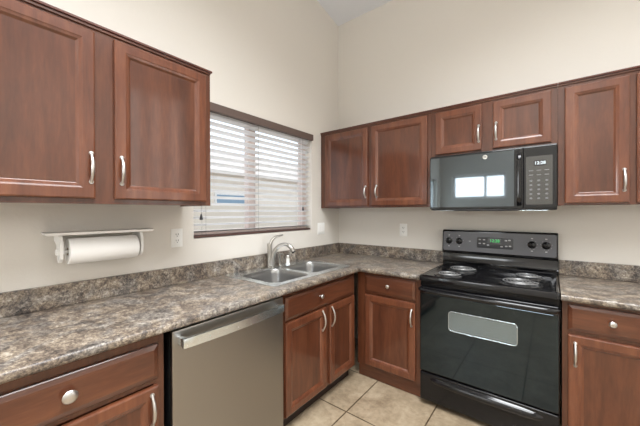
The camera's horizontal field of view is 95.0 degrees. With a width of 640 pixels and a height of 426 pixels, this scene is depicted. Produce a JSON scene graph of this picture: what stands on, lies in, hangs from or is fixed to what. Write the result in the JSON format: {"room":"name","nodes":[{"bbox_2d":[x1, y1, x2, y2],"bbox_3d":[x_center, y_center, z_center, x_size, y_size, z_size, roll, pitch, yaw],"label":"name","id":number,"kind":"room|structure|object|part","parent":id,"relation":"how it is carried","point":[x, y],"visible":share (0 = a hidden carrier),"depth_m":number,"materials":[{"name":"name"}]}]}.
{"room":"kitchen","nodes":[
{"label":"kitchen","id":0,"kind":"room"},
{"bbox_2d":[0,0,338,292],"bbox_3d":[-1.322,-0.846,1.435,0.150,4.370,4.750,0,0,38],"label":"wall","id":1,"kind":"structure","parent":0,"point":[276,61],"depth_m":2.04,"materials":[{"name":"white paint"}]},
{"bbox_2d":[41,228,153,262],"bbox_3d":[-1.092,0.158,1.498,0.133,0.138,0.481,0,0,38],"label":"paper towel holder","id":2,"kind":"object","parent":1,"relation":"attached to","point":[58,236],"visible":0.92,"depth_m":1.39,"materials":[{"name":"white plastic"}]},
{"bbox_2d":[41,228,153,235],"bbox_3d":[-1.092,0.095,1.498,0.133,0.012,0.481,0,0,38],"label":"shelf","id":3,"kind":"object","parent":2,"relation":"attached to","point":[138,231],"depth_m":1.43,"materials":[{"name":"white"}]},
{"bbox_2d":[64,235,139,263],"bbox_3d":[-1.085,0.179,1.474,0.120,0.120,0.283,0,0,38],"label":"paper towel roll","id":4,"kind":"object","parent":2,"relation":"on","point":[91,249],"visible":0.96,"depth_m":1.42,"materials":[{"name":"white paper"}]},
{"bbox_2d":[0,0,211,206],"bbox_3d":[-1.045,-0.422,1.364,0.370,0.767,1.025,0,0,38],"label":"upper cabinet","id":5,"kind":"object","parent":1,"relation":"attached to","point":[91,113],"visible":1,"depth_m":1.23,"materials":[{"name":"brown wood"}]},
{"bbox_3d":[-1.097,-0.414,1.076,0.006,0.579,0.313,0,0,38],"label":"panel","id":6,"kind":"part","parent":5,"relation":"part of","materials":[{"name":"brown wood"}]},
{"bbox_3d":[-1.093,-0.414,1.072,0.018,0.708,0.442,0,0,38],"label":"door","id":7,"kind":"part","parent":5,"relation":"part of","materials":[{"name":"brown wood"}]},
{"bbox_3d":[-0.947,-0.191,1.220,0.039,0.137,0.017,0,0,38],"label":"handle","id":8,"kind":"part","parent":5,"relation":"part of","materials":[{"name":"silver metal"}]},
{"bbox_3d":[-1.061,-0.800,1.375,0.331,0.011,1.025,0,0,38],"label":"trim","id":9,"kind":"part","parent":5,"relation":"part of","materials":[{"name":"brown wood"}]},
{"bbox_3d":[-0.878,-0.190,1.307,0.039,0.134,0.017,0,0,38],"label":"handle","id":10,"kind":"part","parent":5,"relation":"part of","materials":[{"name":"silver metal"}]},
{"bbox_3d":[-0.777,-0.416,1.474,0.018,0.708,0.440,0,0,38],"label":"door","id":11,"kind":"part","parent":5,"relation":"part of","materials":[{"name":"brown wood"}]},
{"bbox_3d":[-0.781,-0.416,1.478,0.006,0.579,0.311,0,0,38],"label":"panel","id":12,"kind":"part","parent":5,"relation":"part of","materials":[{"name":"brown wood"}]},
{"bbox_2d":[0,243,338,317],"bbox_3d":[-0.711,0.389,2.074,0.019,0.106,2.998,0,0,38],"label":"backsplash","id":13,"kind":"structure","parent":1,"relation":"attached to","point":[17,302],"depth_m":1.62,"materials":[{"name":"stone"}]},
{"bbox_2d":[171,228,182,247],"bbox_3d":[-0.900,0.157,1.845,0.007,0.116,0.072,0,0,38],"label":"wall outlet","id":14,"kind":"object","parent":1,"relation":"attached to","point":[176,234],"visible":1,"depth_m":1.84,"materials":[{"name":"white plastic"}]},
{"bbox_2d":[194,128,304,234],"bbox_3d":[-0.549,-0.291,2.484,0.060,0.920,1.220,0,0,38],"label":"window","id":15,"kind":"structure","parent":1,"relation":"in","point":[245,147],"depth_m":2.43,"materials":[{"name":"beige"}]},
{"bbox_2d":[194,102,312,237],"bbox_3d":[-0.481,-0.299,2.427,0.097,0.930,1.230,0,0,38],"label":"window blinds","id":16,"kind":"object","parent":15,"relation":"attached to","point":[218,112],"visible":0.74,"depth_m":2.38,"materials":[{"name":"white plastic"}]},
{"bbox_3d":[-0.491,0.158,2.442,0.059,0.016,1.208,0,0,38],"label":"rail","id":17,"kind":"part","parent":16,"relation":"part of","materials":[{"name":"brown"}]},
{"bbox_3d":[-0.522,-0.278,2.406,0.055,0.856,0.002,0,0,38],"label":"ladder cord","id":18,"kind":"part","parent":16,"relation":"part of","materials":[{"name":"white fabric"}]},
{"bbox_2d":[318,223,324,233],"bbox_3d":[0.013,0.158,3.006,0.008,0.118,0.112,0,0,38],"label":"light switch","id":19,"kind":"object","parent":1,"relation":"attached to","point":[321,226],"visible":1,"depth_m":3.01,"materials":[{"name":"white plastic"}]},
{"bbox_2d":[317,0,391,25],"bbox_3d":[0.116,-2.570,0.391,3.700,1.080,4.900,0,0,38],"label":"ceiling","id":20,"kind":"structure","parent":0,"point":[341,12],"depth_m":3.00,"materials":[{"name":"white paint"}]},
{"bbox_2d":[286,337,560,425],"bbox_3d":[0.126,1.390,0.406,3.700,0.100,4.900,0,0,38],"label":"floor","id":21,"kind":"structure","parent":0,"point":[358,399],"depth_m":1.99,"materials":[{"name":"beige tile"}]},
{"bbox_2d":[0,333,163,425],"bbox_3d":[-1.122,0.911,1.040,0.650,0.857,0.857,0,0,38],"label":"base cabinet","id":22,"kind":"object","parent":21,"relation":"on","point":[123,385],"visible":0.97,"depth_m":1.02,"materials":[{"name":"brown wood"}]},
{"bbox_3d":[-0.806,0.590,0.945,0.031,0.042,0.042,0,0,38],"label":"knob","id":23,"kind":"part","parent":22,"relation":"part of","materials":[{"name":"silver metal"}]},
{"bbox_3d":[-0.828,0.959,0.957,0.018,0.538,0.572,0,0,38],"label":"door","id":24,"kind":"part","parent":22,"relation":"part of","materials":[{"name":"brown wood"}]},
{"bbox_3d":[-0.832,0.959,0.961,0.006,0.409,0.443,0,0,38],"label":"panel","id":25,"kind":"part","parent":22,"relation":"part of","materials":[{"name":"brown wood"}]},
{"bbox_3d":[-0.650,0.778,1.146,0.039,0.139,0.017,0,0,38],"label":"handle","id":26,"kind":"part","parent":22,"relation":"part of","materials":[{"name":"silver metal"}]},
{"bbox_2d":[163,296,283,425],"bbox_3d":[-0.624,0.909,1.632,0.666,0.854,0.640,0,0,38],"label":"dishwasher","id":27,"kind":"object","parent":21,"relation":"on","point":[226,369],"visible":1,"depth_m":1.42,"materials":[{"name":"silver metal"}]},
{"bbox_3d":[-0.395,0.536,1.437,0.064,0.040,0.575,0,0,38],"label":"handle","id":28,"kind":"part","parent":27,"relation":"part of","materials":[{"name":"silver metal"}]},
{"bbox_2d":[281,273,354,425],"bbox_3d":[-0.188,0.904,2.229,0.650,0.857,0.806,0,0,38],"label":"base cabinet","id":29,"kind":"object","parent":21,"relation":"on","point":[319,320],"visible":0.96,"depth_m":1.98,"materials":[{"name":"brown wood"}]},
{"bbox_2d":[0,243,442,383],"bbox_3d":[-0.277,0.406,1.733,1.122,0.140,2.998,0,0,38],"label":"countertop","id":30,"kind":"structure","parent":29,"relation":"on","point":[43,328],"depth_m":1.42,"materials":[{"name":"stone"}]},
{"bbox_2d":[261,234,295,268],"bbox_3d":[-0.328,0.303,2.313,0.206,0.264,0.197,0,0,38],"label":"faucet","id":31,"kind":"object","parent":30,"relation":"on","point":[271,254],"visible":1,"depth_m":2.33,"materials":[{"name":"silver metal"}]},
{"bbox_3d":[-0.395,0.430,2.346,0.060,0.010,0.165,0,0,38],"label":"plate","id":32,"kind":"part","parent":31,"relation":"part of","materials":[{"name":"silver metal"}]},
{"bbox_3d":[-0.355,0.215,2.362,0.118,0.088,0.036,0,0,-10],"label":"lever","id":33,"kind":"part","parent":31,"relation":"part of","materials":[{"name":"silver metal"}]},
{"bbox_3d":[-0.300,0.330,2.342,0.213,0.189,0.042,0,0,9],"label":"spout","id":34,"kind":"part","parent":31,"relation":"part of","materials":[{"name":"silver metal"}]},
{"bbox_2d":[224,260,348,286],"bbox_3d":[-0.216,0.525,2.245,0.530,0.179,0.858,0,0,38],"label":"double sink","id":35,"kind":"object","parent":30,"relation":"in","point":[297,270],"visible":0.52,"depth_m":2.24,"materials":[{"name":"silver metal"}]},
{"bbox_3d":[-0.312,0.525,2.062,0.366,0.176,0.351,0,0,38],"label":"bowl","id":36,"kind":"part","parent":35,"relation":"part of","materials":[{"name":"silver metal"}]},
{"bbox_2d":[278,253,283,264],"bbox_3d":[-0.327,0.384,2.442,0.056,0.105,0.034,0,0,38],"label":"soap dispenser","id":37,"kind":"object","parent":35,"relation":"on","point":[280,254],"visible":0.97,"depth_m":2.44,"materials":[{"name":"silver metal"}]},
{"bbox_2d":[286,255,289,264],"bbox_3d":[-0.274,0.398,2.495,0.040,0.077,0.040,0,0,38],"label":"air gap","id":38,"kind":"object","parent":35,"relation":"on","point":[287,256],"visible":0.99,"depth_m":2.48,"materials":[{"name":"white plastic"}]},
{"bbox_3d":[-0.071,0.523,2.381,0.351,0.176,0.361,0,0,38],"label":"bowl","id":39,"kind":"part","parent":35,"relation":"part of","materials":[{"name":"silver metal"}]},
{"bbox_3d":[-0.083,0.942,1.905,0.018,0.562,0.402,0,0,38],"label":"door","id":40,"kind":"part","parent":29,"relation":"part of","materials":[{"name":"brown wood"}]},
{"bbox_3d":[-0.088,0.942,1.908,0.006,0.433,0.273,0,0,38],"label":"panel","id":41,"kind":"part","parent":29,"relation":"part of","materials":[{"name":"brown wood"}]},
{"bbox_3d":[0.033,0.573,2.051,0.018,0.142,0.779,0,0,38],"label":"false drawer","id":42,"kind":"part","parent":29,"relation":"part of","materials":[{"name":"brown wood"}]},
{"bbox_3d":[0.030,0.742,2.011,0.039,0.152,0.017,0,0,38],"label":"handle","id":43,"kind":"part","parent":29,"relation":"part of","materials":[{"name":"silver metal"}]},
{"bbox_3d":[0.098,0.741,2.097,0.039,0.152,0.017,0,0,38],"label":"handle","id":44,"kind":"part","parent":29,"relation":"part of","materials":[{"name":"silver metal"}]},
{"bbox_3d":[0.171,0.940,2.228,0.018,0.562,0.332,0,0,38],"label":"door","id":45,"kind":"part","parent":29,"relation":"part of","materials":[{"name":"brown wood"}]},
{"bbox_3d":[0.166,0.940,2.231,0.006,0.433,0.203,0,0,38],"label":"panel","id":46,"kind":"part","parent":29,"relation":"part of","materials":[{"name":"brown wood"}]},
{"bbox_2d":[358,272,420,396],"bbox_3d":[0.685,0.901,2.473,0.518,0.857,0.650,0,0,38],"label":"base cabinet","id":47,"kind":"object","parent":21,"relation":"on","point":[388,306],"visible":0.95,"depth_m":2.23,"materials":[{"name":"brown wood"}]},
{"bbox_3d":[0.530,0.933,2.243,0.281,0.433,0.006,0,0,38],"label":"panel","id":48,"kind":"part","parent":47,"relation":"part of","materials":[{"name":"brown wood"}]},
{"bbox_3d":[0.525,0.563,2.237,0.410,0.138,0.018,0,0,38],"label":"drawer","id":49,"kind":"part","parent":47,"relation":"part of","materials":[{"name":"brown wood"}]},
{"bbox_3d":[0.526,0.933,2.238,0.410,0.562,0.018,0,0,38],"label":"door","id":50,"kind":"part","parent":47,"relation":"part of","materials":[{"name":"brown wood"}]},
{"bbox_3d":[0.653,0.759,2.108,0.017,0.134,0.039,0,0,38],"label":"handle","id":51,"kind":"part","parent":47,"relation":"part of","materials":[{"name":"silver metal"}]},
{"bbox_2d":[418,229,560,425],"bbox_3d":[1.170,0.736,2.039,0.770,1.189,0.687,0,0,38],"label":"electric range","id":52,"kind":"object","parent":21,"relation":"on","point":[490,313],"visible":1,"depth_m":1.84,"materials":[{"name":"black metal"}]},
{"bbox_3d":[0.902,0.432,2.054,0.192,0.004,0.192,0,0,38],"label":"burner","id":53,"kind":"part","parent":52,"relation":"part of","materials":[{"name":"silver metal"}]},
{"bbox_3d":[1.139,0.230,2.404,0.053,0.053,0.027,0,0,38],"label":"control knob","id":54,"kind":"part","parent":52,"relation":"part of","materials":[{"name":"black plastic"}]},
{"bbox_3d":[1.090,0.431,2.244,0.226,0.004,0.226,0,0,38],"label":"burner","id":55,"kind":"part","parent":52,"relation":"part of","materials":[{"name":"black"}]},
{"bbox_3d":[0.995,0.822,1.817,0.746,0.528,0.004,0,0,38],"label":"door glass","id":56,"kind":"part","parent":52,"relation":"part of","materials":[{"name":"black glass"}]},
{"bbox_3d":[0.977,0.527,1.793,0.770,0.033,0.062,0,0,38],"label":"oven handle","id":57,"kind":"part","parent":52,"relation":"part of","materials":[{"name":"black metal"}]},
{"bbox_3d":[1.014,0.488,1.841,0.756,0.040,0.036,0,0,38],"label":"vent trim","id":58,"kind":"part","parent":52,"relation":"part of","materials":[{"name":"black metal"}]},
{"bbox_3d":[1.012,1.200,1.839,0.758,0.195,0.047,0,0,38],"label":"storage drawer","id":59,"kind":"part","parent":52,"relation":"part of","materials":[{"name":"black metal"}]},
{"bbox_3d":[1.011,0.802,1.837,0.758,0.584,0.049,0,0,38],"label":"oven door","id":60,"kind":"part","parent":52,"relation":"part of","materials":[{"name":"black glass"}]},
{"bbox_2d":[420,263,559,299],"bbox_3d":[1.171,0.447,2.040,0.762,0.038,0.580,0,0,38],"label":"cooktop","id":61,"kind":"object","parent":52,"relation":"in","point":[513,281],"depth_m":1.94,"materials":[{"name":"black ceramic"}]},
{"bbox_3d":[1.350,0.402,2.270,0.752,0.011,0.012,0,0,38],"label":"trim rail","id":62,"kind":"part","parent":52,"relation":"part of","materials":[{"name":"black metal"}]},
{"bbox_3d":[1.342,0.232,2.260,0.748,0.156,0.017,0,0,38],"label":"control panel","id":63,"kind":"part","parent":52,"relation":"part of","materials":[{"name":"grey"}]},
{"bbox_3d":[1.236,0.432,1.818,0.236,0.004,0.236,0,0,38],"label":"burner","id":64,"kind":"part","parent":52,"relation":"part of","materials":[{"name":"black"}]},
{"bbox_3d":[1.406,0.431,1.987,0.192,0.004,0.192,0,0,38],"label":"burner","id":65,"kind":"part","parent":52,"relation":"part of","materials":[{"name":"black"}]},
{"bbox_3d":[1.520,0.230,2.104,0.053,0.053,0.027,0,0,38],"label":"control knob","id":66,"kind":"part","parent":52,"relation":"part of","materials":[{"name":"black plastic"}]},
{"bbox_3d":[1.585,0.230,2.054,0.053,0.053,0.027,0,0,38],"label":"control knob","id":67,"kind":"part","parent":52,"relation":"part of","materials":[{"name":"black plastic"}]},
{"bbox_2d":[560,296,639,425],"bbox_3d":[1.753,0.902,1.634,0.637,0.857,0.650,0,0,38],"label":"base cabinet","id":68,"kind":"object","parent":21,"relation":"on","point":[600,345],"visible":0.98,"depth_m":1.52,"materials":[{"name":"brown wood"}]},
{"bbox_3d":[1.355,0.755,1.556,0.017,0.136,0.039,0,0,38],"label":"handle","id":69,"kind":"part","parent":68,"relation":"part of","materials":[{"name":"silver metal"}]},
{"bbox_2d":[559,259,639,310],"bbox_3d":[1.759,0.402,1.629,0.663,0.140,0.646,0,0,38],"label":"countertop","id":70,"kind":"structure","parent":68,"relation":"on","point":[593,283],"depth_m":1.82,"materials":[{"name":"stone"}]},
{"bbox_3d":[1.480,0.563,1.486,0.342,0.140,0.018,0,0,38],"label":"drawer","id":71,"kind":"part","parent":68,"relation":"part of","materials":[{"name":"brown wood"}]},
{"bbox_3d":[1.578,0.938,1.412,0.589,0.566,0.018,0,0,38],"label":"door","id":72,"kind":"part","parent":68,"relation":"part of","materials":[{"name":"brown wood"}]},
{"bbox_3d":[1.582,0.938,1.417,0.460,0.437,0.006,0,0,38],"label":"panel","id":73,"kind":"part","parent":68,"relation":"part of","materials":[{"name":"brown wood"}]},
{"bbox_3d":[1.465,0.558,1.467,0.032,0.032,0.031,0,0,38],"label":"knob","id":74,"kind":"part","parent":68,"relation":"part of","materials":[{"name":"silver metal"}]},
{"bbox_2d":[338,0,639,337],"bbox_3d":[1.589,-0.381,2.267,3.700,3.420,0.150,0,0,38],"label":"wall","id":75,"kind":"structure","parent":0,"point":[397,58],"depth_m":2.40,"materials":[{"name":"white paint"}]},
{"bbox_2d":[320,110,431,208],"bbox_3d":[0.529,-0.432,2.766,1.107,0.767,0.370,0,0,38],"label":"upper cabinet","id":76,"kind":"object","parent":75,"relation":"attached to","point":[385,163],"visible":0.98,"depth_m":2.58,"materials":[{"name":"brown wood"}]},
{"bbox_3d":[0.244,-0.420,2.809,0.483,0.711,0.018,0,0,38],"label":"door","id":77,"kind":"part","parent":76,"relation":"part of","materials":[{"name":"brown wood"}]},
{"bbox_3d":[0.247,-0.420,2.813,0.354,0.582,0.006,0,0,38],"label":"panel","id":78,"kind":"part","parent":76,"relation":"part of","materials":[{"name":"brown wood"}]},
{"bbox_3d":[0.540,-0.810,2.780,1.107,0.011,0.331,0,0,38],"label":"trim","id":79,"kind":"part","parent":76,"relation":"part of","materials":[{"name":"brown wood"}]},
{"bbox_3d":[0.662,-0.420,2.488,0.368,0.582,0.006,0,0,38],"label":"panel","id":80,"kind":"part","parent":76,"relation":"part of","materials":[{"name":"brown wood"}]},
{"bbox_3d":[0.658,-0.420,2.483,0.497,0.711,0.018,0,0,38],"label":"door","id":81,"kind":"part","parent":76,"relation":"part of","materials":[{"name":"brown wood"}]},
{"bbox_2d":[339,243,442,262],"bbox_3d":[0.650,0.382,2.899,1.100,0.106,0.019,0,0,38],"label":"backsplash","id":82,"kind":"structure","parent":75,"relation":"attached to","point":[372,250],"depth_m":2.83,"materials":[{"name":"stone"}]},
{"bbox_2d":[400,224,406,235],"bbox_3d":[0.794,0.161,2.794,0.074,0.118,0.007,0,0,38],"label":"wall outlet","id":83,"kind":"object","parent":75,"relation":"attached to","point":[403,227],"visible":1,"depth_m":2.79,"materials":[{"name":"white plastic"}]},
{"bbox_2d":[431,83,557,156],"bbox_3d":[1.269,-0.623,2.183,0.775,0.383,0.370,0,0,38],"label":"upper cabinet","id":84,"kind":"object","parent":75,"relation":"attached to","point":[527,117],"visible":0.98,"depth_m":2.02,"materials":[{"name":"brown wood"}]},
{"bbox_3d":[1.032,-0.612,2.196,0.192,0.197,0.006,0,0,38],"label":"panel","id":85,"kind":"part","parent":84,"relation":"part of","materials":[{"name":"brown wood"}]},
{"bbox_3d":[1.028,-0.612,2.191,0.321,0.326,0.018,0,0,38],"label":"door","id":86,"kind":"part","parent":84,"relation":"part of","materials":[{"name":"brown wood"}]},
{"bbox_3d":[1.126,-0.568,2.085,0.017,0.129,0.039,0,0,38],"label":"handle","id":87,"kind":"part","parent":84,"relation":"part of","materials":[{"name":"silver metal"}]},
{"bbox_2d":[430,143,556,210],"bbox_3d":[1.252,-0.223,2.156,0.760,0.416,0.434,0,0,38],"label":"microwave","id":88,"kind":"object","parent":84,"relation":"attached to","point":[521,178],"visible":1,"depth_m":1.98,"materials":[{"name":"black plastic"}]},
{"bbox_3d":[1.058,-0.227,2.082,0.535,0.368,0.003,0,0,38],"label":"door glass","id":89,"kind":"part","parent":88,"relation":"part of","materials":[{"name":"black glass"}]},
{"bbox_3d":[1.083,-0.226,2.080,0.588,0.390,0.026,0,0,38],"label":"door","id":90,"kind":"part","parent":88,"relation":"part of","materials":[{"name":"black glass"}]},
{"bbox_3d":[1.278,-0.221,1.884,0.025,0.350,0.040,0,0,38],"label":"handle","id":91,"kind":"part","parent":88,"relation":"part of","materials":[{"name":"black plastic"}]},
{"bbox_3d":[1.383,-0.226,1.845,0.170,0.390,0.026,0,0,38],"label":"control panel","id":92,"kind":"part","parent":88,"relation":"part of","materials":[{"name":"black plastic"}]},
{"bbox_3d":[1.281,-0.809,2.198,0.775,0.011,0.331,0,0,38],"label":"trim","id":93,"kind":"part","parent":84,"relation":"part of","materials":[{"name":"brown wood"}]},
{"bbox_3d":[1.210,-0.568,2.019,0.017,0.129,0.039,0,0,38],"label":"handle","id":94,"kind":"part","parent":84,"relation":"part of","materials":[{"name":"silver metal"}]},
{"bbox_3d":[1.338,-0.612,1.955,0.192,0.197,0.006,0,0,38],"label":"panel","id":95,"kind":"part","parent":84,"relation":"part of","materials":[{"name":"brown wood"}]},
{"bbox_3d":[1.335,-0.612,1.950,0.321,0.326,0.018,0,0,38],"label":"door","id":96,"kind":"part","parent":84,"relation":"part of","materials":[{"name":"brown wood"}]},
{"bbox_2d":[557,65,639,205],"bbox_3d":[1.831,-0.431,1.743,0.651,0.767,0.370,0,0,38],"label":"upper cabinet","id":97,"kind":"object","parent":75,"relation":"attached to","point":[598,149],"visible":0.94,"depth_m":1.71,"materials":[{"name":"brown wood"}]},
{"bbox_3d":[1.625,-0.415,1.731,0.151,0.583,0.006,0,0,38],"label":"panel","id":98,"kind":"part","parent":97,"relation":"part of","materials":[{"name":"brown wood"}]},
{"bbox_3d":[1.842,-0.809,1.757,0.651,0.011,0.331,0,0,38],"label":"trim","id":99,"kind":"part","parent":97,"relation":"part of","materials":[{"name":"brown wood"}]},
{"bbox_3d":[1.701,-0.187,1.636,0.017,0.134,0.039,0,0,38],"label":"handle","id":100,"kind":"part","parent":97,"relation":"part of","materials":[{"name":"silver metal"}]},
{"bbox_3d":[1.862,-0.414,1.537,0.280,0.712,0.018,0,0,38],"label":"door","id":101,"kind":"part","parent":97,"relation":"part of","materials":[{"name":"brown wood"}]},
{"bbox_2d":[559,259,639,282],"bbox_3d":[1.953,0.383,1.875,0.663,0.106,0.019,0,0,38],"label":"backsplash","id":102,"kind":"structure","parent":75,"relation":"attached to","point":[609,271],"depth_m":1.94,"materials":[{"name":"stone"}]},
{"label":"outside","id":103,"kind":"structure","parent":0,"visible":0},
{"bbox_3d":[-5.521,1.529,9.042,15.849,0.180,26.000,0,0,38],"label":"yard","id":104,"kind":"structure","parent":103,"visible":0},
{"bbox_2d":[193,205,297,230],"bbox_3d":[-1.103,0.613,8.108,0.150,1.640,18.000,0,0,38],"label":"wall","id":105,"kind":"structure","parent":104,"relation":"on","point":[211,207],"depth_m":6.89,"materials":[{"name":"beige"}]},
{"bbox_2d":[210,152,297,204],"bbox_3d":[-4.470,-0.481,11.065,4.200,3.820,13.500,0,0,38],"label":"house","id":106,"kind":"structure","parent":104,"relation":"on","point":[211,153],"depth_m":11.35,"materials":[{"name":"beige paint"}]},
{"bbox_3d":[-3.012,-0.417,10.428,0.020,0.410,1.460,0,0,38],"label":"pane","id":107,"kind":"part","parent":106,"relation":"part of","materials":[{"name":"blue"}]}
]}

